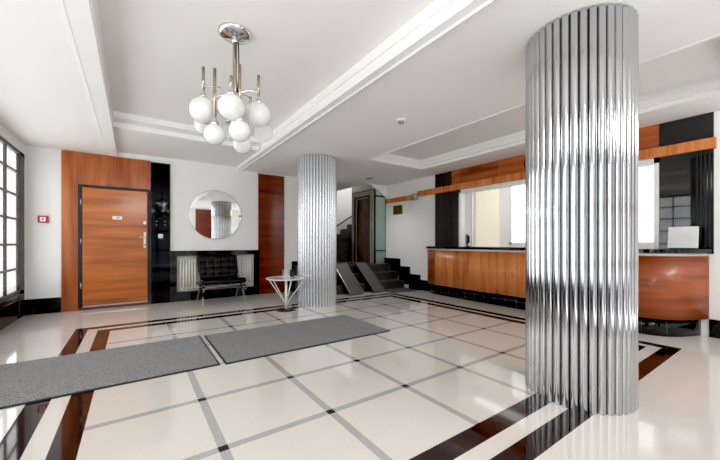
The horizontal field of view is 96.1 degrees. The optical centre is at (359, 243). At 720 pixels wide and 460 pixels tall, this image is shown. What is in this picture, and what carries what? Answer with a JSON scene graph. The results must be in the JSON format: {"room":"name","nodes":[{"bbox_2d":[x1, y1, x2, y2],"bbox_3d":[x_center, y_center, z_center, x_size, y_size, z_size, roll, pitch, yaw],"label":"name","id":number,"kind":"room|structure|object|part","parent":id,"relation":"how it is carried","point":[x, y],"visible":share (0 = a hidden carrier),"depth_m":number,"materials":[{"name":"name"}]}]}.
{"room":"building lobby","nodes":[
{"label":"building lobby","id":0,"kind":"room"},
{"bbox_2d":[0,123,24,299],"bbox_3d":[-2.793,-0.400,1.341,0.200,3.100,9.200,0,0,-35],"label":"wall","id":1,"kind":"structure","parent":0,"point":[5,133],"depth_m":4.88,"materials":[{"name":"white paint"}]},
{"bbox_2d":[0,135,23,330],"bbox_3d":[-4.946,-0.130,4.515,0.112,2.560,1.500,0,0,-35],"label":"window","id":2,"kind":"structure","parent":1,"relation":"in","point":[11,158],"depth_m":4.69,"materials":[{"name":"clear glass"}]},
{"bbox_3d":[-4.886,0.970,4.410,0.090,0.360,1.200,0,0,-35],"label":"panel","id":3,"kind":"part","parent":2,"relation":"part of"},
{"bbox_3d":[-4.841,0.850,4.442,0.024,0.024,1.200,0,0,-35],"label":"panel moulding","id":4,"kind":"part","parent":2,"relation":"part of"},
{"bbox_2d":[25,145,296,301],"bbox_3d":[-3.144,-0.400,6.831,5.920,3.100,0.200,0,0,-35],"label":"wall","id":5,"kind":"structure","parent":0,"point":[188,179],"depth_m":6.39,"materials":[{"name":"white paint"}]},
{"bbox_2d":[24,297,60,314],"bbox_3d":[-5.167,1.025,5.282,0.430,0.250,0.020,0,0,-35],"label":"baseboard","id":6,"kind":"structure","parent":5,"relation":"attached to","point":[42,305],"depth_m":5.27,"materials":[{"name":"black stone"}]},
{"bbox_2d":[38,215,48,222],"bbox_3d":[-5.158,-0.390,5.270,0.124,0.116,0.051,0,0,-35],"label":"button","id":7,"kind":"object","parent":5,"relation":"attached to","point":[41,219],"visible":1,"depth_m":5.25,"materials":[{"name":"red plastic"}]},
{"bbox_2d":[61,150,150,311],"bbox_3d":[-4.471,-0.202,5.763,1.250,2.703,0.030,0,0,-35],"label":"door surround","id":8,"kind":"object","parent":5,"relation":"attached to","point":[77,168],"visible":1,"depth_m":5.51,"materials":[{"name":"brown wood"}]},
{"bbox_3d":[-4.897,-0.202,5.465,0.210,2.703,0.030,0,0,-35],"label":"panel","id":9,"kind":"part","parent":8,"relation":"part of","materials":[{"name":"brown wood"}]},
{"bbox_3d":[-4.386,-1.282,5.824,1.040,0.543,0.028,0,0,-35],"label":"panel","id":10,"kind":"part","parent":8,"relation":"part of","materials":[{"name":"brown wood"}]},
{"bbox_2d":[78,184,150,307],"bbox_3d":[-4.361,0.048,5.788,1.040,2.115,0.114,0,0,-35],"label":"door","id":11,"kind":"structure","parent":5,"relation":"in","point":[112,221],"depth_m":5.78,"materials":[{"name":"brown wood"}]},
{"bbox_3d":[-4.350,-0.455,5.808,0.140,0.060,0.005,0,0,-35],"label":"name plate","id":12,"kind":"part","parent":11,"relation":"part of","materials":[{"name":"white ceramic"}]},
{"bbox_2d":[151,162,169,303],"bbox_3d":[-3.824,-0.193,6.210,0.315,2.685,0.039,0,0,-35],"label":"wall panel","id":13,"kind":"object","parent":5,"relation":"attached to","point":[160,172],"visible":1,"depth_m":6.20,"materials":[{"name":"black"}]},
{"bbox_2d":[169,250,259,301],"bbox_3d":[-2.980,0.650,6.788,1.760,1.000,0.060,0,0,-35],"label":"surround","id":14,"kind":"object","parent":5,"relation":"attached to","point":[175,296],"visible":0.99,"depth_m":6.69,"materials":[{"name":"black stone"}]},
{"bbox_3d":[-2.980,0.200,6.788,1.760,0.100,0.060,0,0,-35],"label":"sill","id":15,"kind":"part","parent":14,"relation":"part of","materials":[{"name":"black stone"}]},
{"bbox_2d":[189,190,240,238],"bbox_3d":[-3.016,-0.595,6.787,1.024,1.024,0.020,0,0,-35],"label":"round mirror","id":16,"kind":"object","parent":5,"relation":"attached to","point":[214,214],"visible":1,"depth_m":6.76,"materials":[{"name":"silver glass"}]},
{"bbox_2d":[179,258,250,290],"bbox_3d":[-3.038,0.642,6.871,1.404,0.628,0.135,0,0,-35],"label":"radiator","id":17,"kind":"object","parent":5,"relation":"attached to","point":[244,264],"visible":0.51,"depth_m":6.59,"materials":[{"name":"white metal"}]},
{"bbox_2d":[258,173,283,293],"bbox_3d":[-2.042,-0.210,7.462,0.610,2.720,0.030,0,0,-35],"label":"wall panel","id":18,"kind":"object","parent":5,"relation":"attached to","point":[270,187],"visible":1,"depth_m":7.44,"materials":[{"name":"red wood"}]},
{"bbox_2d":[284,261,296,291],"bbox_3d":[-1.213,0.790,8.030,1.380,0.720,0.050,0,0,-35],"label":"baseboard","id":19,"kind":"structure","parent":5,"relation":"attached to","point":[294,263],"depth_m":7.74,"materials":[{"name":"black stone"}]},
{"bbox_2d":[96,0,434,138],"bbox_3d":[-0.661,-1.870,2.345,2.075,0.160,6.400,0,0,-35],"label":"ceiling","id":20,"kind":"structure","parent":0,"point":[156,52],"depth_m":2.98,"materials":[{"name":"paint"}]},
{"bbox_2d":[189,22,270,153],"bbox_3d":[-1.155,-1.296,2.842,0.732,0.988,0.605,0,0,25],"label":"chandelier","id":21,"kind":"object","parent":20,"relation":"hanging from","point":[202,109],"visible":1,"depth_m":2.64,"materials":[{"name":"white glass"}]},
{"bbox_3d":[-1.410,-1.074,2.947,0.180,0.179,0.180,0,0,-35],"label":"globe","id":22,"kind":"part","parent":21,"relation":"part of","materials":[{"name":"white glass"}]},
{"bbox_3d":[-1.305,-1.106,2.697,0.216,0.215,0.216,0,0,-35],"label":"globe","id":23,"kind":"part","parent":21,"relation":"part of","materials":[{"name":"white glass"}]},
{"bbox_3d":[-1.183,-0.884,2.637,0.166,0.165,0.166,0,0,-35],"label":"globe","id":24,"kind":"part","parent":21,"relation":"part of","materials":[{"name":"white glass"}]},
{"bbox_3d":[-1.184,-1.283,2.728,0.253,0.078,0.014,0,0,-14],"label":"arm","id":25,"kind":"part","parent":21,"relation":"part of","materials":[{"name":"silver metal"}]},
{"bbox_3d":[-1.017,-1.074,2.557,0.202,0.201,0.202,0,0,-35],"label":"globe","id":26,"kind":"part","parent":21,"relation":"part of","materials":[{"name":"white glass"}]},
{"bbox_3d":[-1.065,-1.360,2.757,0.034,0.700,0.034,0,0,-35],"label":"stem","id":27,"kind":"part","parent":21,"relation":"part of","materials":[{"name":"silver metal"}]},
{"bbox_3d":[-0.961,-0.894,2.587,0.168,0.167,0.168,0,0,-35],"label":"globe","id":28,"kind":"part","parent":21,"relation":"part of","materials":[{"name":"white glass"}]},
{"bbox_3d":[-1.070,-0.899,2.947,0.168,0.167,0.168,0,0,-35],"label":"globe","id":29,"kind":"part","parent":21,"relation":"part of","materials":[{"name":"white glass"}]},
{"bbox_3d":[-0.888,-1.121,2.837,0.212,0.211,0.212,0,0,-35],"label":"globe","id":30,"kind":"part","parent":21,"relation":"part of","materials":[{"name":"white glass"}]},
{"bbox_2d":[337,187,351,233],"bbox_3d":[-0.243,-0.950,11.424,4.100,4.200,0.200,0,0,-35],"label":"wall","id":31,"kind":"structure","parent":0,"point":[344,197],"depth_m":11.10,"materials":[{"name":"white paint"}]},
{"bbox_2d":[0,287,719,459],"bbox_3d":[0.468,1.210,5.026,9.870,0.120,11.500,0,0,-35],"label":"floor","id":32,"kind":"structure","parent":0,"point":[446,381],"depth_m":2.41,"materials":[{"name":"tile"}]},
{"bbox_2d":[0,335,219,408],"bbox_3d":[-2.501,1.143,2.937,2.070,0.014,1.160,0,0,-35],"label":"floor mat","id":33,"kind":"object","parent":32,"relation":"on","point":[31,381],"visible":1,"depth_m":2.91,"materials":[{"name":"grey rubber"}]},
{"bbox_2d":[196,255,245,304],"bbox_3d":[-2.777,0.703,6.464,0.800,0.902,0.778,0,0,-35],"label":"lounge chair","id":34,"kind":"object","parent":32,"relation":"on","point":[211,269],"visible":1,"depth_m":6.54,"materials":[{"name":"black leather"}]},
{"bbox_3d":[-3.091,0.710,6.258,0.036,0.885,0.673,0,0,-35],"label":"leg","id":35,"kind":"part","parent":34,"relation":"part of","materials":[{"name":"silver metal"}]},
{"bbox_3d":[-3.076,0.981,6.236,0.036,0.346,0.746,0,0,-35],"label":"leg","id":36,"kind":"part","parent":34,"relation":"part of","materials":[{"name":"silver metal"}]},
{"bbox_2d":[196,255,237,279],"bbox_3d":[-2.932,0.495,6.685,0.780,0.486,0.239,0,0,-35],"label":"cushion","id":37,"kind":"object","parent":34,"relation":"on","point":[210,266],"depth_m":6.63,"materials":[{"name":"black leather"}]},
{"bbox_2d":[197,277,245,285],"bbox_3d":[-2.750,0.758,6.424,0.800,0.164,0.600,0,0,-35],"label":"seat cushion","id":38,"kind":"object","parent":34,"relation":"on","point":[202,281],"depth_m":6.26,"materials":[{"name":"black leather"}]},
{"bbox_3d":[-2.461,0.981,6.666,0.036,0.346,0.746,0,0,-35],"label":"leg","id":39,"kind":"part","parent":34,"relation":"part of","materials":[{"name":"silver metal"}]},
{"bbox_3d":[-2.477,0.710,6.688,0.036,0.885,0.673,0,0,-35],"label":"leg","id":40,"kind":"part","parent":34,"relation":"part of","materials":[{"name":"silver metal"}]},
{"bbox_2d":[266,276,305,311],"bbox_3d":[-1.273,0.872,5.578,0.674,0.556,0.674,0,0,-35],"label":"side table","id":41,"kind":"object","parent":32,"relation":"on","point":[286,309],"visible":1,"depth_m":5.56,"materials":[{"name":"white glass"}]},
{"bbox_3d":[-1.273,0.870,5.578,0.044,0.520,0.044,0,0,-35],"label":"post","id":42,"kind":"part","parent":41,"relation":"part of","materials":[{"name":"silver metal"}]},
{"bbox_2d":[290,269,293,276],"bbox_3d":[-1.212,0.533,5.779,0.070,0.125,0.040,0,0,-35],"label":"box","id":43,"kind":"object","parent":41,"relation":"on","point":[292,270],"visible":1,"depth_m":5.76,"materials":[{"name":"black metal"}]},
{"bbox_2d":[204,315,389,364],"bbox_3d":[-0.765,1.143,4.115,2.035,0.014,1.140,0,0,-35],"label":"floor mat","id":44,"kind":"object","parent":32,"relation":"on","point":[231,347],"visible":1,"depth_m":3.90,"materials":[{"name":"grey rubber"}]},
{"bbox_2d":[297,154,336,307],"bbox_3d":[-0.812,-0.224,6.138,0.735,2.748,0.735,0,0,-35],"label":"fluted column","id":45,"kind":"structure","parent":32,"relation":"on","point":[316,173],"depth_m":5.81,"materials":[{"name":"silver metal"}]},
{"bbox_2d":[294,263,404,294],"bbox_3d":[-0.206,0.850,8.057,2.600,0.600,1.040,0,0,-35],"label":"staircase","id":46,"kind":"structure","parent":32,"relation":"on","point":[387,277],"depth_m":8.16,"materials":[{"name":"stone"}]},
{"bbox_2d":[337,263,363,294],"bbox_3d":[-0.284,0.805,7.487,0.370,0.666,0.805,0,0,-35],"label":"plank","id":47,"kind":"object","parent":46,"relation":"on","point":[351,284],"visible":0.83,"depth_m":7.45,"materials":[{"name":"rubber"}]},
{"bbox_2d":[354,262,385,292],"bbox_3d":[0.241,0.805,7.854,0.370,0.666,0.805,0,0,-35],"label":"plank","id":48,"kind":"object","parent":46,"relation":"on","point":[368,274],"visible":1,"depth_m":7.83,"materials":[{"name":"rubber"}]},
{"bbox_2d":[386,287,417,292],"bbox_3d":[0.971,1.144,7.892,0.780,0.012,0.540,0,0,-35],"label":"floor mat","id":49,"kind":"object","parent":32,"relation":"on","point":[395,290],"visible":0.86,"depth_m":7.79,"materials":[{"name":"rubber"}]},
{"bbox_2d":[426,246,712,336],"bbox_3d":[2.943,0.611,5.852,1.167,1.078,4.680,0,0,-35],"label":"reception desk","id":50,"kind":"object","parent":32,"relation":"on","point":[673,283],"visible":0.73,"depth_m":4.06,"materials":[{"name":"brown wood"}]},
{"bbox_3d":[1.627,0.545,7.494,0.107,0.770,0.530,0,0,-3],"label":"panel","id":51,"kind":"part","parent":50,"relation":"part of","materials":[{"name":"brown wood"}]},
{"bbox_2d":[465,234,469,245],"bbox_3d":[2.404,-0.063,7.269,0.120,0.270,0.300,0,0,11],"label":"computer monitor","id":52,"kind":"object","parent":50,"relation":"on","point":[467,238],"visible":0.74,"depth_m":7.18,"materials":[{"name":"black plastic"}]},
{"bbox_3d":[2.586,0.545,5.780,0.104,0.770,3.431,0,0,-31],"label":"panel","id":53,"kind":"part","parent":50,"relation":"part of","materials":[{"name":"brown wood"}]},
{"bbox_3d":[3.815,0.545,4.028,0.924,0.770,0.257,0,0,19],"label":"panel","id":54,"kind":"part","parent":50,"relation":"part of","materials":[{"name":"brown wood"}]},
{"bbox_2d":[667,226,699,248],"bbox_3d":[4.038,-0.067,4.041,0.159,0.276,0.270,0,0,-38],"label":"computer monitor","id":55,"kind":"object","parent":50,"relation":"on","point":[678,237],"visible":0.99,"depth_m":4.00,"materials":[{"name":"white plastic"}]},
{"bbox_2d":[525,4,638,415],"bbox_3d":[1.686,-0.224,2.510,0.719,2.748,0.719,0,0,-35],"label":"fluted column","id":56,"kind":"structure","parent":32,"relation":"on","point":[582,68],"depth_m":2.21,"materials":[{"name":"silver metal"}]},
{"bbox_2d":[0,0,719,190],"bbox_3d":[-0.413,-1.752,4.410,7.620,0.397,11.500,0,0,-35],"label":"ceiling","id":57,"kind":"structure","parent":0,"point":[475,71],"depth_m":3.44,"materials":[{"name":"paint"}]},
{"bbox_2d":[59,0,107,155],"bbox_3d":[-1.917,-1.561,2.076,0.018,0.008,9.000,0,0,-35],"label":"trim","id":58,"kind":"structure","parent":57,"relation":"attached to","point":[61,1],"depth_m":2.75,"materials":[{"name":"paint"}]},
{"bbox_2d":[93,0,113,116],"bbox_3d":[-1.505,-1.728,1.754,0.016,0.035,6.400,0,0,-35],"label":"trim","id":59,"kind":"structure","parent":57,"relation":"attached to","point":[94,1],"depth_m":2.89,"materials":[{"name":"paint"}]},
{"bbox_2d":[113,122,258,151],"bbox_3d":[-2.653,-1.675,5.174,2.055,0.070,0.080,0,0,-35],"label":"trim","id":60,"kind":"structure","parent":57,"relation":"attached to","point":[116,125],"depth_m":4.93,"materials":[{"name":"paint"}]},
{"bbox_2d":[240,0,495,170],"bbox_3d":[-0.030,-1.587,3.396,0.015,0.025,9.000,0,0,-35],"label":"trim","id":61,"kind":"structure","parent":57,"relation":"attached to","point":[488,2],"depth_m":2.85,"materials":[{"name":"white paint"}]},
{"bbox_2d":[369,184,386,197],"bbox_3d":[0.496,-1.435,8.902,0.580,0.330,0.060,0,0,-35],"label":"soffit","id":62,"kind":"structure","parent":57,"relation":"attached to","point":[381,189],"depth_m":8.93,"materials":[{"name":"white paint"}]},
{"bbox_2d":[396,118,405,123],"bbox_3d":[0.533,-1.572,4.193,0.124,0.056,0.124,0,0,-35],"label":"smoke detector","id":63,"kind":"object","parent":57,"relation":"attached to","point":[399,120],"visible":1,"depth_m":4.16,"materials":[{"name":"white plastic"}]},
{"bbox_2d":[368,34,719,159],"bbox_3d":[1.456,-1.596,4.338,0.020,0.008,4.620,0,0,-35],"label":"trim","id":64,"kind":"structure","parent":57,"relation":"attached to","point":[712,37],"depth_m":3.76,"materials":[{"name":"paint"}]},
{"bbox_2d":[420,78,719,163],"bbox_3d":[2.595,-1.732,5.135,0.020,0.025,4.520,0,0,-35],"label":"trim","id":65,"kind":"structure","parent":57,"relation":"attached to","point":[716,79],"depth_m":3.89,"materials":[{"name":"paint"}]},
{"bbox_2d":[337,261,383,263],"bbox_3d":[0.403,0.650,10.326,3.900,0.200,2.340,0,0,-35],"label":"floor","id":66,"kind":"structure","parent":0,"point":[346,262],"depth_m":9.23,"materials":[{"name":"stone"}]},
{"bbox_2d":[337,216,351,261],"bbox_3d":[-0.249,-0.569,10.657,3.011,2.239,1.050,0,0,-35],"label":"stairs","id":67,"kind":"structure","parent":66,"relation":"on","point":[344,239],"depth_m":9.96,"materials":[{"name":"stone"}]},
{"bbox_2d":[352,184,385,262],"bbox_3d":[0.635,-0.900,9.702,1.435,2.900,1.130,0,0,-35],"label":"lift","id":68,"kind":"object","parent":66,"relation":"on","point":[368,205],"visible":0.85,"depth_m":9.47,"materials":[{"name":"brown wood"}]},
{"bbox_3d":[0.008,-0.370,9.495,0.020,1.840,0.310,0,0,-35],"label":"door","id":69,"kind":"part","parent":68,"relation":"part of","materials":[{"name":"brown wood"}]},
{"bbox_3d":[0.045,-0.400,9.325,0.035,1.900,0.750,0,0,-35],"label":"door frame","id":70,"kind":"part","parent":68,"relation":"part of","materials":[{"name":"brown wood"}]},
{"bbox_3d":[0.183,-0.370,9.227,0.020,1.840,0.310,0,0,-35],"label":"door","id":71,"kind":"part","parent":68,"relation":"part of","materials":[{"name":"brown wood"}]},
{"bbox_2d":[385,111,719,336],"bbox_3d":[3.337,-0.400,5.478,0.150,3.100,8.950,0,0,-35],"label":"wall","id":72,"kind":"structure","parent":0,"point":[408,234],"depth_m":7.90,"materials":[{"name":"white paint"}]},
{"bbox_2d":[393,205,401,214],"bbox_3d":[1.008,-0.890,8.663,0.016,0.240,0.360,0,0,-35],"label":"wall plaque","id":73,"kind":"object","parent":72,"relation":"attached to","point":[397,209],"visible":1,"depth_m":8.66,"materials":[{"name":"gold metal"}]},
{"bbox_2d":[386,195,410,203],"bbox_3d":[1.015,-1.160,8.631,0.040,0.120,0.980,0,0,-35],"label":"wall rail","id":74,"kind":"object","parent":72,"relation":"attached to","point":[404,198],"visible":1,"depth_m":8.59,"materials":[{"name":"brown wood"}]},
{"bbox_2d":[384,258,420,289],"bbox_3d":[1.083,0.777,8.526,0.050,0.745,1.370,0,0,-35],"label":"baseboard","id":75,"kind":"structure","parent":72,"relation":"attached to","point":[413,280],"depth_m":8.35,"materials":[{"name":"black stone"}]},
{"bbox_2d":[411,193,417,200],"bbox_3d":[1.370,-1.160,8.111,0.057,0.170,0.200,0,0,-35],"label":"control box","id":76,"kind":"object","parent":72,"relation":"attached to","point":[413,196],"visible":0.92,"depth_m":8.09,"materials":[{"name":"plastic"}]},
{"bbox_2d":[435,171,458,246],"bbox_3d":[1.958,-0.735,7.301,0.020,1.730,0.680,0,0,-35],"label":"wall panel","id":77,"kind":"object","parent":72,"relation":"attached to","point":[446,203],"visible":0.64,"depth_m":7.30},
{"bbox_2d":[452,124,658,184],"bbox_3d":[3.029,-1.405,5.762,0.030,0.390,3.450,0,0,-35],"label":"fascia","id":78,"kind":"object","parent":72,"relation":"attached to","point":[649,135],"visible":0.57,"depth_m":6.14,"materials":[{"name":"brown wood"}]},
{"bbox_2d":[459,157,658,248],"bbox_3d":[3.132,-0.510,5.719,0.150,1.280,3.260,0,0,-35],"label":"frame","id":79,"kind":"object","parent":72,"relation":"attached to","point":[654,161],"visible":0.55,"depth_m":6.21,"materials":[{"name":"white paint"}]},
{"bbox_2d":[417,137,716,196],"bbox_3d":[2.870,-1.215,5.954,0.070,0.130,4.995,0,0,-35],"label":"wall rail","id":80,"kind":"object","parent":72,"relation":"attached to","point":[708,143],"visible":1,"depth_m":4.43,"materials":[{"name":"brown wood"}]},
{"bbox_2d":[420,280,719,338],"bbox_3d":[3.603,1.025,4.950,0.020,0.250,7.380,0,0,-35],"label":"baseboard","id":81,"kind":"structure","parent":72,"relation":"attached to","point":[714,325],"depth_m":3.95,"materials":[{"name":"black stone"}]},
{"bbox_2d":[660,112,713,253],"bbox_3d":[4.160,-0.735,4.141,0.035,1.730,0.495,0,0,-35],"label":"wall panel","id":82,"kind":"object","parent":72,"relation":"attached to","point":[686,179],"visible":0.86,"depth_m":4.12,"materials":[{"name":"black"}]},
{"bbox_2d":[388,37,719,159],"bbox_3d":[2.046,-1.870,4.751,1.360,0.160,4.520,0,0,-35],"label":"ceiling","id":83,"kind":"structure","parent":0,"point":[702,60],"depth_m":3.77,"materials":[{"name":"paint"}]},
{"bbox_2d":[465,187,653,247],"bbox_3d":[4.827,-0.400,6.489,0.150,3.100,6.700,0,0,-35],"label":"wall","id":84,"kind":"structure","parent":0,"point":[503,192],"depth_m":8.16,"materials":[{"name":"white paint"}]},
{"bbox_2d":[476,189,498,246],"bbox_3d":[3.316,-0.650,8.447,0.060,1.740,0.720,0,0,-35],"label":"roller blind","id":85,"kind":"object","parent":84,"relation":"attached to","point":[487,202],"visible":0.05,"depth_m":8.43,"materials":[{"name":"beige fabric"}]},
{"bbox_2d":[509,185,524,243],"bbox_3d":[4.241,-0.740,7.221,0.070,1.540,1.870,0,0,-35],"label":"window","id":86,"kind":"structure","parent":84,"relation":"in","point":[516,193],"depth_m":7.86,"materials":[{"name":"white glass"}]},
{"bbox_2d":[639,165,653,244],"bbox_3d":[5.508,-0.740,5.410,0.070,1.540,2.150,0,0,-35],"label":"window","id":87,"kind":"structure","parent":84,"relation":"in","point":[646,174],"depth_m":5.88,"materials":[{"name":"white glass"}]}
]}

